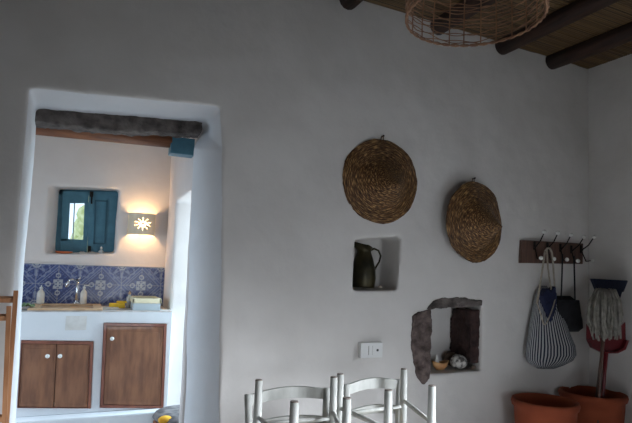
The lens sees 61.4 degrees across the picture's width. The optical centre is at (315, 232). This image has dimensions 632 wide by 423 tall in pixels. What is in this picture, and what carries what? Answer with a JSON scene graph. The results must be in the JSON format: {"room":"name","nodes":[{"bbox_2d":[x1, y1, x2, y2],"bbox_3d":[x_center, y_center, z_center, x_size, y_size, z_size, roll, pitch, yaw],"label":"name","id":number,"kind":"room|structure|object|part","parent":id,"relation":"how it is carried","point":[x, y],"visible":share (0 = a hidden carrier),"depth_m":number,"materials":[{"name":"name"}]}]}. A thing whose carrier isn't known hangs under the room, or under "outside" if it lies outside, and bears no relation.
{"room":"traditional dwelling","nodes":[
{"label":"traditional dwelling","id":0,"kind":"room"},
{"bbox_2d":[24,135,170,274],"bbox_3d":[-2.044,0.282,4.200,2.207,2.457,0.357,4,-5,-23],"label":"wall","id":1,"kind":"structure","parent":0,"point":[140,174],"depth_m":4.22,"materials":[{"name":"paint"}]},
{"bbox_2d":[55,251,72,253],"bbox_3d":[-1.966,0.159,4.149,0.130,0.022,0.130,4,-5,-23],"label":"dish","id":2,"kind":"object","parent":1,"relation":"on","point":[60,252],"visible":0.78,"depth_m":4.10,"materials":[{"name":"orange ceramic"}]},
{"bbox_2d":[55,189,117,251],"bbox_3d":[-1.858,-0.093,4.349,0.512,0.593,0.085,4,-5,-23],"label":"window","id":3,"kind":"structure","parent":1,"relation":"in","point":[83,216],"depth_m":4.33,"materials":[{"name":"blue paint"}]},
{"bbox_3d":[-1.942,-0.092,4.310,0.126,0.316,0.006,4,-5,-23],"label":"pane","id":4,"kind":"part","parent":3,"relation":"part of","materials":[{"name":"clear glass"}]},
{"bbox_3d":[-1.771,-0.087,4.364,0.099,0.369,0.010,4,-5,-23],"label":"shutter moulding","id":5,"kind":"part","parent":3,"relation":"part of","materials":[{"name":"blue paint"}]},
{"bbox_2d":[87,191,117,251],"bbox_3d":[-1.761,-0.090,4.388,0.232,0.523,0.030,4,-5,-23],"label":"shutter","id":6,"kind":"object","parent":3,"relation":"attached to","point":[101,205],"depth_m":4.37,"materials":[{"name":"blue paint"}]},
{"bbox_2d":[15,408,159,422],"bbox_3d":[-2.022,1.334,3.605,1.899,0.267,0.635,4,-5,-23],"label":"trim","id":7,"kind":"structure","parent":1,"relation":"attached to","point":[135,415],"depth_m":3.54,"materials":[{"name":"white paint"}]},
{"bbox_2d":[22,263,164,305],"bbox_3d":[-2.104,0.386,3.954,1.888,0.305,0.013,4,-5,-23],"label":"backsplash","id":8,"kind":"structure","parent":1,"relation":"attached to","point":[107,284],"depth_m":4.11,"materials":[{"name":"blue tile"}]},
{"bbox_2d":[16,312,171,416],"bbox_3d":[-2.025,0.869,3.685,1.900,0.671,0.535,4,-5,-23],"label":"counter base","id":9,"kind":"object","parent":1,"relation":"attached to","point":[34,325],"depth_m":3.61,"materials":[{"name":"white paint"}]},
{"bbox_2d":[17,340,92,408],"bbox_3d":[-1.781,0.953,3.670,0.441,0.460,0.399,4,-5,-23],"label":"lower cabinet","id":10,"kind":"object","parent":9,"relation":"in","point":[52,373],"visible":0.99,"depth_m":3.51,"materials":[{"name":"brown wood"}]},
{"bbox_3d":[-1.820,0.936,3.483,0.209,0.417,0.031,4,-5,-23],"label":"door","id":11,"kind":"part","parent":10,"relation":"part of","materials":[{"name":"brown wood"}]},
{"bbox_3d":[-1.631,0.961,3.564,0.210,0.426,0.031,4,-5,-23],"label":"door","id":12,"kind":"part","parent":10,"relation":"part of","materials":[{"name":"brown wood"}]},
{"bbox_2d":[65,316,86,329],"bbox_3d":[-1.617,0.611,3.585,0.129,0.094,0.001,4,-5,-23],"label":"trim","id":13,"kind":"structure","parent":9,"relation":"attached to","point":[72,322],"depth_m":3.58,"materials":[{"name":"white paint"}]},
{"bbox_2d":[21,305,171,311],"bbox_3d":[-2.014,0.530,3.712,1.891,0.008,0.530,4,-5,-23],"label":"countertop","id":14,"kind":"structure","parent":9,"relation":"on","point":[24,308],"depth_m":3.76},
{"bbox_2d":[22,302,34,306],"bbox_3d":[-1.941,0.482,3.562,0.103,0.030,0.125,4,-5,-23],"label":"dishcloth","id":15,"kind":"object","parent":14,"relation":"on","point":[24,303],"visible":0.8,"depth_m":3.53,"materials":[{"name":"green fabric"}]},
{"bbox_2d":[27,303,102,310],"bbox_3d":[-1.782,0.536,3.809,0.462,0.020,0.508,4,-5,-23],"label":"sink","id":16,"kind":"object","parent":14,"relation":"in","point":[46,306],"visible":0.88,"depth_m":3.78,"materials":[{"name":"beige stone"}]},
{"bbox_2d":[36,285,44,303],"bbox_3d":[-2.027,0.458,3.919,0.054,0.135,0.054,4,-5,-23],"label":"soap bottle","id":17,"kind":"object","parent":16,"relation":"on","point":[40,298],"visible":1,"depth_m":3.90,"materials":[{"name":"plastic"}]},
{"bbox_2d":[41,306,91,307],"bbox_3d":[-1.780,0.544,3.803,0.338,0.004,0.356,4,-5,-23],"label":"basin","id":18,"kind":"object","parent":16,"relation":"in","point":[42,306],"depth_m":3.90,"materials":[{"name":"beige stone"}]},
{"bbox_2d":[80,285,88,303],"bbox_3d":[-1.760,0.470,4.034,0.048,0.145,0.048,0,-5,22],"label":"dish soap bottle","id":19,"kind":"object","parent":16,"relation":"on","point":[83,295],"visible":1,"depth_m":4.01,"materials":[{"name":"plastic"}]},
{"bbox_2d":[65,277,80,303],"bbox_3d":[-1.812,0.435,3.979,0.061,0.204,0.154,1,-4,7],"label":"tap","id":20,"kind":"object","parent":14,"relation":"on","point":[76,301],"visible":1,"depth_m":4.02,"materials":[{"name":"silver metal"}]},
{"bbox_3d":[-1.823,0.376,3.974,0.027,0.068,0.133,1,-4,12],"label":"spout","id":21,"kind":"part","parent":20,"relation":"part of","materials":[{"name":"silver metal"}]},
{"bbox_2d":[102,307,118,308],"bbox_3d":[-1.513,0.546,3.837,0.170,0.011,0.090,4,-5,-23],"label":"tray","id":22,"kind":"object","parent":14,"relation":"on","point":[102,307],"visible":0.64,"depth_m":3.82,"materials":[{"name":"plastic"}]},
{"bbox_2d":[109,303,124,307],"bbox_3d":[-1.479,0.543,3.955,0.110,0.035,0.070,4,-5,-23],"label":"sponge","id":23,"kind":"object","parent":14,"relation":"on","point":[120,305],"visible":0.81,"depth_m":3.93,"materials":[{"name":"yellow"}]},
{"bbox_2d":[126,291,130,307],"bbox_3d":[-1.417,0.507,4.039,0.044,0.125,0.044,4,-5,-23],"label":"bottle","id":24,"kind":"object","parent":14,"relation":"on","point":[129,292],"visible":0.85,"depth_m":4.02,"materials":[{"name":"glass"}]},
{"bbox_2d":[130,296,161,309],"bbox_3d":[-1.285,0.528,3.986,0.200,0.084,0.356,4,-5,-23],"label":"dish rack","id":25,"kind":"object","parent":14,"relation":"on","point":[137,302],"visible":0.93,"depth_m":3.83,"materials":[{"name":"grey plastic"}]},
{"bbox_2d":[130,302,159,309],"bbox_3d":[-1.285,0.540,3.985,0.188,0.059,0.348,4,-5,-23],"label":"basket","id":26,"kind":"object","parent":25,"relation":"on","point":[133,305],"depth_m":3.83,"materials":[{"name":"grey plastic"}]},
{"bbox_2d":[100,323,166,407],"bbox_3d":[-1.335,0.944,3.864,0.427,0.602,0.399,4,-5,-23],"label":"lower cabinet","id":27,"kind":"object","parent":9,"relation":"in","point":[133,354],"visible":0.99,"depth_m":3.71,"materials":[{"name":"brown wood"}]},
{"bbox_2d":[24,262,164,267],"bbox_3d":[-2.105,0.228,3.980,1.888,0.011,0.030,4,-5,-23],"label":"trim","id":28,"kind":"structure","parent":1,"relation":"attached to","point":[24,262],"depth_m":4.13,"materials":[{"name":"paint"}]},
{"bbox_2d":[127,213,155,235],"bbox_3d":[-1.389,-0.066,4.250,0.212,0.171,0.111,4,-5,-23],"label":"wall sconce","id":29,"kind":"object","parent":1,"relation":"attached to","point":[132,227],"visible":1,"depth_m":4.21,"materials":[{"name":"paint"}]},
{"bbox_2d":[163,128,203,422],"bbox_3d":[-0.885,0.301,3.913,0.309,2.454,1.102,4,-5,-23],"label":"wall","id":30,"kind":"structure","parent":0,"point":[176,277],"depth_m":4.00,"materials":[{"name":"paint"}]},
{"bbox_2d":[0,0,588,422],"bbox_3d":[-0.680,-0.148,3.152,6.430,3.260,0.511,4,-5,-23],"label":"wall","id":31,"kind":"structure","parent":0,"point":[281,92],"depth_m":3.20,"materials":[{"name":"white paint"}]},
{"bbox_2d":[36,127,171,147],"bbox_3d":[-1.484,-0.618,3.175,1.211,0.139,0.110,4,-5,-23],"label":"wooden lintel","id":32,"kind":"object","parent":31,"relation":"attached to","point":[152,140],"visible":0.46,"depth_m":3.24,"materials":[{"name":"red wood"}]},
{"bbox_2d":[168,137,194,157],"bbox_3d":[-0.851,-0.548,3.451,0.192,0.108,0.100,4,-5,-23],"label":"painted timber end","id":33,"kind":"object","parent":32,"relation":"attached to","point":[179,147],"visible":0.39,"depth_m":3.40,"materials":[{"name":"blue paint"}]},
{"bbox_2d":[35,109,201,137],"bbox_3d":[-1.170,-0.657,3.164,0.980,0.181,0.157,4,-5,-23],"label":"stone lintel","id":34,"kind":"object","parent":31,"relation":"attached to","point":[78,122],"visible":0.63,"depth_m":3.10,"materials":[{"name":"grey stone"}]},
{"bbox_2d":[352,242,381,287],"bbox_3d":[0.317,0.207,3.415,0.195,0.294,0.160,1,-4,12],"label":"jug","id":35,"kind":"object","parent":31,"relation":"on","point":[364,275],"visible":0.94,"depth_m":3.36,"materials":[{"name":"black metal"}]},
{"bbox_3d":[0.385,0.180,3.453,0.084,0.162,0.026,4,-5,-23],"label":"handle","id":36,"kind":"part","parent":35,"relation":"part of","materials":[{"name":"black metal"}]},
{"bbox_2d":[358,342,382,357],"bbox_3d":[0.333,0.718,3.250,0.152,0.091,0.042,4,-5,-23],"label":"wall socket","id":37,"kind":"object","parent":31,"relation":"attached to","point":[365,349],"visible":1,"depth_m":3.23,"materials":[{"name":"white plastic"}]},
{"bbox_2d":[411,309,431,383],"bbox_3d":[0.634,0.737,3.501,0.170,0.483,0.231,4,-5,-23],"label":"stone","id":38,"kind":"object","parent":31,"relation":"attached to","point":[421,331],"visible":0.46,"depth_m":3.40,"materials":[{"name":"grey stone"}]},
{"bbox_2d":[432,355,448,369],"bbox_3d":[0.829,0.867,3.552,0.132,0.100,0.072,4,-5,-23],"label":"bowl","id":39,"kind":"object","parent":31,"relation":"on","point":[438,365],"visible":1,"depth_m":3.53,"materials":[{"name":"orange ceramic"}]},
{"bbox_2d":[444,352,456,365],"bbox_3d":[0.949,0.885,3.723,0.120,0.095,0.090,4,-5,-23],"label":"pebble","id":40,"kind":"object","parent":31,"relation":"on","point":[447,356],"visible":0.49,"depth_m":3.69,"materials":[{"name":"brown stone"}]},
{"bbox_2d":[427,297,481,309],"bbox_3d":[0.888,0.477,3.627,0.458,0.091,0.227,4,-5,-23],"label":"stone lintel","id":41,"kind":"object","parent":31,"relation":"attached to","point":[457,302],"visible":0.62,"depth_m":3.53,"materials":[{"name":"grey stone"}]},
{"bbox_2d":[450,354,466,368],"bbox_3d":[0.971,0.880,3.623,0.112,0.098,0.117,4,-5,-23],"label":"ball","id":42,"kind":"object","parent":31,"relation":"on","point":[458,361],"visible":1,"depth_m":3.58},
{"bbox_2d":[450,308,479,363],"bbox_3d":[1.041,0.714,3.722,0.102,0.374,0.232,4,-5,-23],"label":"stone","id":43,"kind":"object","parent":31,"relation":"attached to","point":[465,322],"visible":0.92,"depth_m":3.65,"materials":[{"name":"brown stone"}]},
{"bbox_2d":[518,230,595,263],"bbox_3d":[1.767,0.115,3.866,0.662,0.240,0.119,4,-5,-23],"label":"coat rack","id":44,"kind":"object","parent":31,"relation":"attached to","point":[529,251],"visible":0.98,"depth_m":3.86,"materials":[{"name":"brown wood"}]},
{"bbox_2d":[525,247,575,368],"bbox_3d":[1.685,0.542,3.800,0.465,0.869,0.132,5,-5,-33],"label":"tote bag","id":45,"kind":"object","parent":44,"relation":"hanging from","point":[550,344],"visible":1,"depth_m":3.73,"materials":[{"name":"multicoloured fabric"}]},
{"bbox_2d":[557,254,582,331],"bbox_3d":[1.845,0.444,3.894,0.297,0.566,0.077,4,-5,-23],"label":"handbag","id":46,"kind":"object","parent":44,"relation":"hanging from","point":[568,307],"visible":0.8,"depth_m":3.86,"materials":[{"name":"fabric"}]},
{"bbox_2d":[363,0,631,68],"bbox_3d":[0.489,-1.621,0.661,6.020,0.375,5.249,4,-5,-23],"label":"ceiling","id":47,"kind":"structure","parent":0,"point":[618,14],"depth_m":3.48,"materials":[{"name":"brown wood"}]},
{"bbox_2d":[339,0,362,9],"bbox_3d":[1.221,-1.510,0.967,0.148,0.286,5.246,4,-5,-23],"label":"ceiling beam","id":48,"kind":"structure","parent":47,"relation":"attached to","point":[347,4],"depth_m":3.27,"materials":[{"name":"brown wood"}]},
{"bbox_2d":[430,0,497,34],"bbox_3d":[1.834,-1.446,1.230,0.149,0.290,5.247,4,-5,-23],"label":"ceiling beam","id":49,"kind":"structure","parent":47,"relation":"attached to","point":[442,29],"depth_m":3.33,"materials":[{"name":"brown wood"}]},
{"bbox_2d":[405,0,549,46],"bbox_3d":[0.594,-1.157,1.977,0.504,0.752,0.504,-1,-5,36],"label":"pendant lamp","id":50,"kind":"object","parent":47,"relation":"hanging from","point":[408,7],"visible":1,"depth_m":2.15,"materials":[{"name":"brown wicker"}]},
{"bbox_2d":[495,0,619,54],"bbox_3d":[2.348,-1.401,1.450,0.149,0.286,5.245,4,-5,-23],"label":"ceiling beam","id":51,"kind":"structure","parent":47,"relation":"attached to","point":[576,10],"depth_m":3.33,"materials":[{"name":"brown wood"}]},
{"bbox_2d":[546,22,631,69],"bbox_3d":[2.798,-1.350,1.643,0.150,0.277,5.244,4,-5,-23],"label":"ceiling beam","id":52,"kind":"structure","parent":47,"relation":"attached to","point":[618,36],"depth_m":3.65,"materials":[{"name":"brown wood"}]},
{"bbox_2d":[588,54,631,422],"bbox_3d":[3.256,-0.064,1.744,0.300,3.350,5.199,4,-5,-23],"label":"wall","id":53,"kind":"structure","parent":0,"point":[609,83],"depth_m":3.91,"materials":[{"name":"white paint"}]},
{"bbox_3d":[0.056,1.414,1.197,6.420,0.100,7.500,4,-5,-23],"label":"floor","id":54,"kind":"structure","parent":0,"visible":0},
{"bbox_2d":[0,290,17,422],"bbox_3d":[-1.566,0.818,2.270,0.481,1.136,0.154,4,-5,-23],"label":"chair","id":55,"kind":"object","parent":54,"relation":"on","point":[10,330],"visible":1,"depth_m":2.38,"materials":[{"name":"orange wood"}]},
{"bbox_3d":[-1.569,0.368,2.305,0.410,0.029,0.018,4,-5,-23],"label":"rail","id":56,"kind":"part","parent":55,"relation":"part of","materials":[{"name":"orange wood"}]},
{"bbox_3d":[-1.579,0.297,2.369,0.410,0.029,0.018,4,-5,-23],"label":"rail","id":57,"kind":"part","parent":55,"relation":"part of","materials":[{"name":"orange wood"}]},
{"bbox_3d":[-1.363,0.862,2.324,0.113,1.069,0.025,-1,-5,38],"label":"post","id":58,"kind":"part","parent":55,"relation":"part of","materials":[{"name":"orange wood"}]},
{"bbox_3d":[-1.394,0.833,2.400,0.026,1.135,0.039,4,-5,-23],"label":"post","id":59,"kind":"part","parent":55,"relation":"part of","materials":[{"name":"orange wood"}]},
{"bbox_2d":[152,405,179,422],"bbox_3d":[-0.883,1.351,3.577,0.430,0.315,0.430,4,-5,-23],"label":"cushion","id":60,"kind":"object","parent":54,"relation":"on","point":[169,414],"visible":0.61,"depth_m":3.48,"materials":[{"name":"grey fabric"}]},
{"bbox_2d":[244,386,329,422],"bbox_3d":[-0.093,1.080,2.300,0.485,0.717,0.459,4,-5,-23],"label":"chair","id":61,"kind":"object","parent":54,"relation":"on","point":[287,391],"visible":0.78,"depth_m":2.54,"materials":[{"name":"white paint"}]},
{"bbox_3d":[-0.310,1.089,2.401,0.035,0.699,0.072,6,-6,-43],"label":"post","id":62,"kind":"part","parent":61,"relation":"part of","materials":[{"name":"white paint"}]},
{"bbox_3d":[-0.140,0.901,2.513,0.393,0.059,0.050,4,-4,-21],"label":"rail","id":63,"kind":"part","parent":61,"relation":"part of","materials":[{"name":"white paint"}]},
{"bbox_3d":[-0.135,0.772,2.522,0.393,0.072,0.050,4,-4,-21],"label":"rail","id":64,"kind":"part","parent":61,"relation":"part of","materials":[{"name":"white paint"}]},
{"bbox_2d":[253,376,350,422],"bbox_3d":[-0.005,1.012,2.151,0.395,0.742,0.516,4,-5,-23],"label":"chair","id":65,"kind":"object","parent":61,"relation":"on","point":[294,404],"visible":1,"depth_m":2.31,"materials":[{"name":"white paint"}]},
{"bbox_3d":[-0.256,0.838,2.314,0.037,0.381,0.037,4,-5,-23],"label":"leg","id":66,"kind":"part","parent":65,"relation":"part of","materials":[{"name":"white paint"}]},
{"bbox_3d":[-0.086,0.817,1.952,0.037,0.381,0.037,4,-5,-23],"label":"leg","id":67,"kind":"part","parent":65,"relation":"part of","materials":[{"name":"white paint"}]},
{"bbox_3d":[0.076,0.859,2.439,0.037,0.381,0.037,4,-5,-23],"label":"leg","id":68,"kind":"part","parent":65,"relation":"part of","materials":[{"name":"white paint"}]},
{"bbox_3d":[0.113,0.830,2.036,0.037,0.381,0.037,4,-5,-23],"label":"leg","id":69,"kind":"part","parent":65,"relation":"part of","materials":[{"name":"white paint"}]},
{"bbox_3d":[0.038,1.105,2.534,0.036,0.711,0.075,1,-4,11],"label":"post","id":70,"kind":"part","parent":61,"relation":"part of","materials":[{"name":"white paint"}]},
{"bbox_2d":[343,377,399,422],"bbox_3d":[0.312,1.100,2.487,0.475,0.733,0.473,4,-5,-23],"label":"chair","id":71,"kind":"object","parent":54,"relation":"on","point":[374,382],"visible":0.68,"depth_m":2.73,"materials":[{"name":"white paint"}]},
{"bbox_3d":[0.147,1.107,2.581,0.035,0.722,0.067,5,-5,-39],"label":"post","id":72,"kind":"part","parent":71,"relation":"part of","materials":[{"name":"white paint"}]},
{"bbox_3d":[0.281,0.911,2.711,0.351,0.053,0.047,5,-5,-32],"label":"rail","id":73,"kind":"part","parent":71,"relation":"part of","materials":[{"name":"white paint"}]},
{"bbox_3d":[0.286,0.782,2.720,0.351,0.067,0.047,5,-5,-32],"label":"rail","id":74,"kind":"part","parent":71,"relation":"part of","materials":[{"name":"white paint"}]},
{"bbox_2d":[337,368,435,422],"bbox_3d":[0.358,1.043,2.401,0.422,0.742,0.522,4,-5,-23],"label":"chair","id":75,"kind":"object","parent":71,"relation":"on","point":[431,410],"visible":0.96,"depth_m":2.50,"materials":[{"name":"white paint"}]},
{"bbox_3d":[0.110,0.866,2.518,0.037,0.381,0.037,4,-5,-23],"label":"leg","id":76,"kind":"part","parent":75,"relation":"part of","materials":[{"name":"white paint"}]},
{"bbox_3d":[0.295,0.849,2.204,0.037,0.381,0.037,4,-5,-23],"label":"leg","id":77,"kind":"part","parent":75,"relation":"part of","materials":[{"name":"white paint"}]},
{"bbox_3d":[0.444,0.891,2.712,0.037,0.381,0.037,4,-5,-23],"label":"leg","id":78,"kind":"part","parent":75,"relation":"part of","materials":[{"name":"white paint"}]},
{"bbox_3d":[0.503,0.865,2.325,0.037,0.381,0.037,4,-5,-23],"label":"leg","id":79,"kind":"part","parent":75,"relation":"part of","materials":[{"name":"white paint"}]},
{"bbox_3d":[0.423,1.130,2.751,0.036,0.721,0.079,1,-4,13],"label":"post","id":80,"kind":"part","parent":71,"relation":"part of","materials":[{"name":"white paint"}]},
{"bbox_2d":[511,393,580,422],"bbox_3d":[1.481,1.332,3.442,0.418,0.492,0.418,4,-5,-23],"label":"terracotta pot","id":81,"kind":"object","parent":54,"relation":"on","point":[528,407],"visible":1,"depth_m":3.35,"materials":[{"name":"orange ceramic"}]},
{"bbox_2d":[558,385,628,422],"bbox_3d":[1.935,1.366,3.722,0.443,0.496,0.443,4,-5,-23],"label":"terracotta pot","id":82,"kind":"object","parent":54,"relation":"on","point":[611,408],"visible":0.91,"depth_m":3.57,"materials":[{"name":"orange ceramic"}]},
{"bbox_2d":[587,288,623,422],"bbox_3d":[1.929,0.961,3.545,0.281,1.178,0.163,4,-5,-23],"label":"mop","id":83,"kind":"object","parent":82,"relation":"in","point":[605,310],"visible":1,"depth_m":3.52,"materials":[{"name":"fabric"}]},
{"bbox_3d":[1.903,0.992,3.562,0.092,1.118,0.023,-2,-6,42],"label":"handle","id":84,"kind":"part","parent":83,"relation":"part of","materials":[{"name":"red wood"}]},
{"bbox_2d":[586,322,628,397],"bbox_3d":[2.016,0.905,3.684,0.278,0.569,0.055,2,-4,0],"label":"dustpan","id":85,"kind":"object","parent":82,"relation":"in","point":[611,346],"visible":0.73,"depth_m":3.71,"materials":[{"name":"red plastic"}]},
{"bbox_3d":[1.990,1.004,3.671,0.064,0.368,0.032,4,-5,-23],"label":"pan handle","id":86,"kind":"part","parent":85,"relation":"part of","materials":[{"name":"red plastic"}]},
{"bbox_2d":[590,279,627,397],"bbox_3d":[2.026,0.945,3.684,0.243,1.240,0.166,-1,-5,33],"label":"broom","id":87,"kind":"object","parent":82,"relation":"in","point":[619,285],"visible":0.5,"depth_m":3.71,"materials":[{"name":"plastic"}]},
{"bbox_3d":[1.968,0.981,3.691,0.172,1.164,0.021,3,-4,-8],"label":"handle","id":88,"kind":"part","parent":87,"relation":"part of","materials":[{"name":"wood"}]},
{"bbox_3d":[0.419,-0.607,3.371,0.011,0.013,0.042,4,-5,-23],"label":"nail","id":89,"kind":"object","parent":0,"visible":0},
{"bbox_2d":[342,136,416,223],"bbox_3d":[0.443,-0.335,3.272,0.544,0.558,0.220,4,-5,-23],"label":"straw hat","id":90,"kind":"object","parent":89,"relation":"hanging from","point":[380,179],"visible":1,"depth_m":3.29,"materials":[{"name":"brown wicker"}]},
{"bbox_3d":[1.076,-0.368,3.643,0.011,0.013,0.042,4,-5,-23],"label":"nail","id":91,"kind":"object","parent":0,"visible":0},
{"bbox_2d":[446,178,501,262],"bbox_3d":[1.095,-0.088,3.516,0.530,0.580,0.242,4,-5,-23],"label":"straw hat","id":92,"kind":"object","parent":91,"relation":"hanging from","point":[473,218],"visible":1,"depth_m":3.48,"materials":[{"name":"brown wicker"}]}
]}

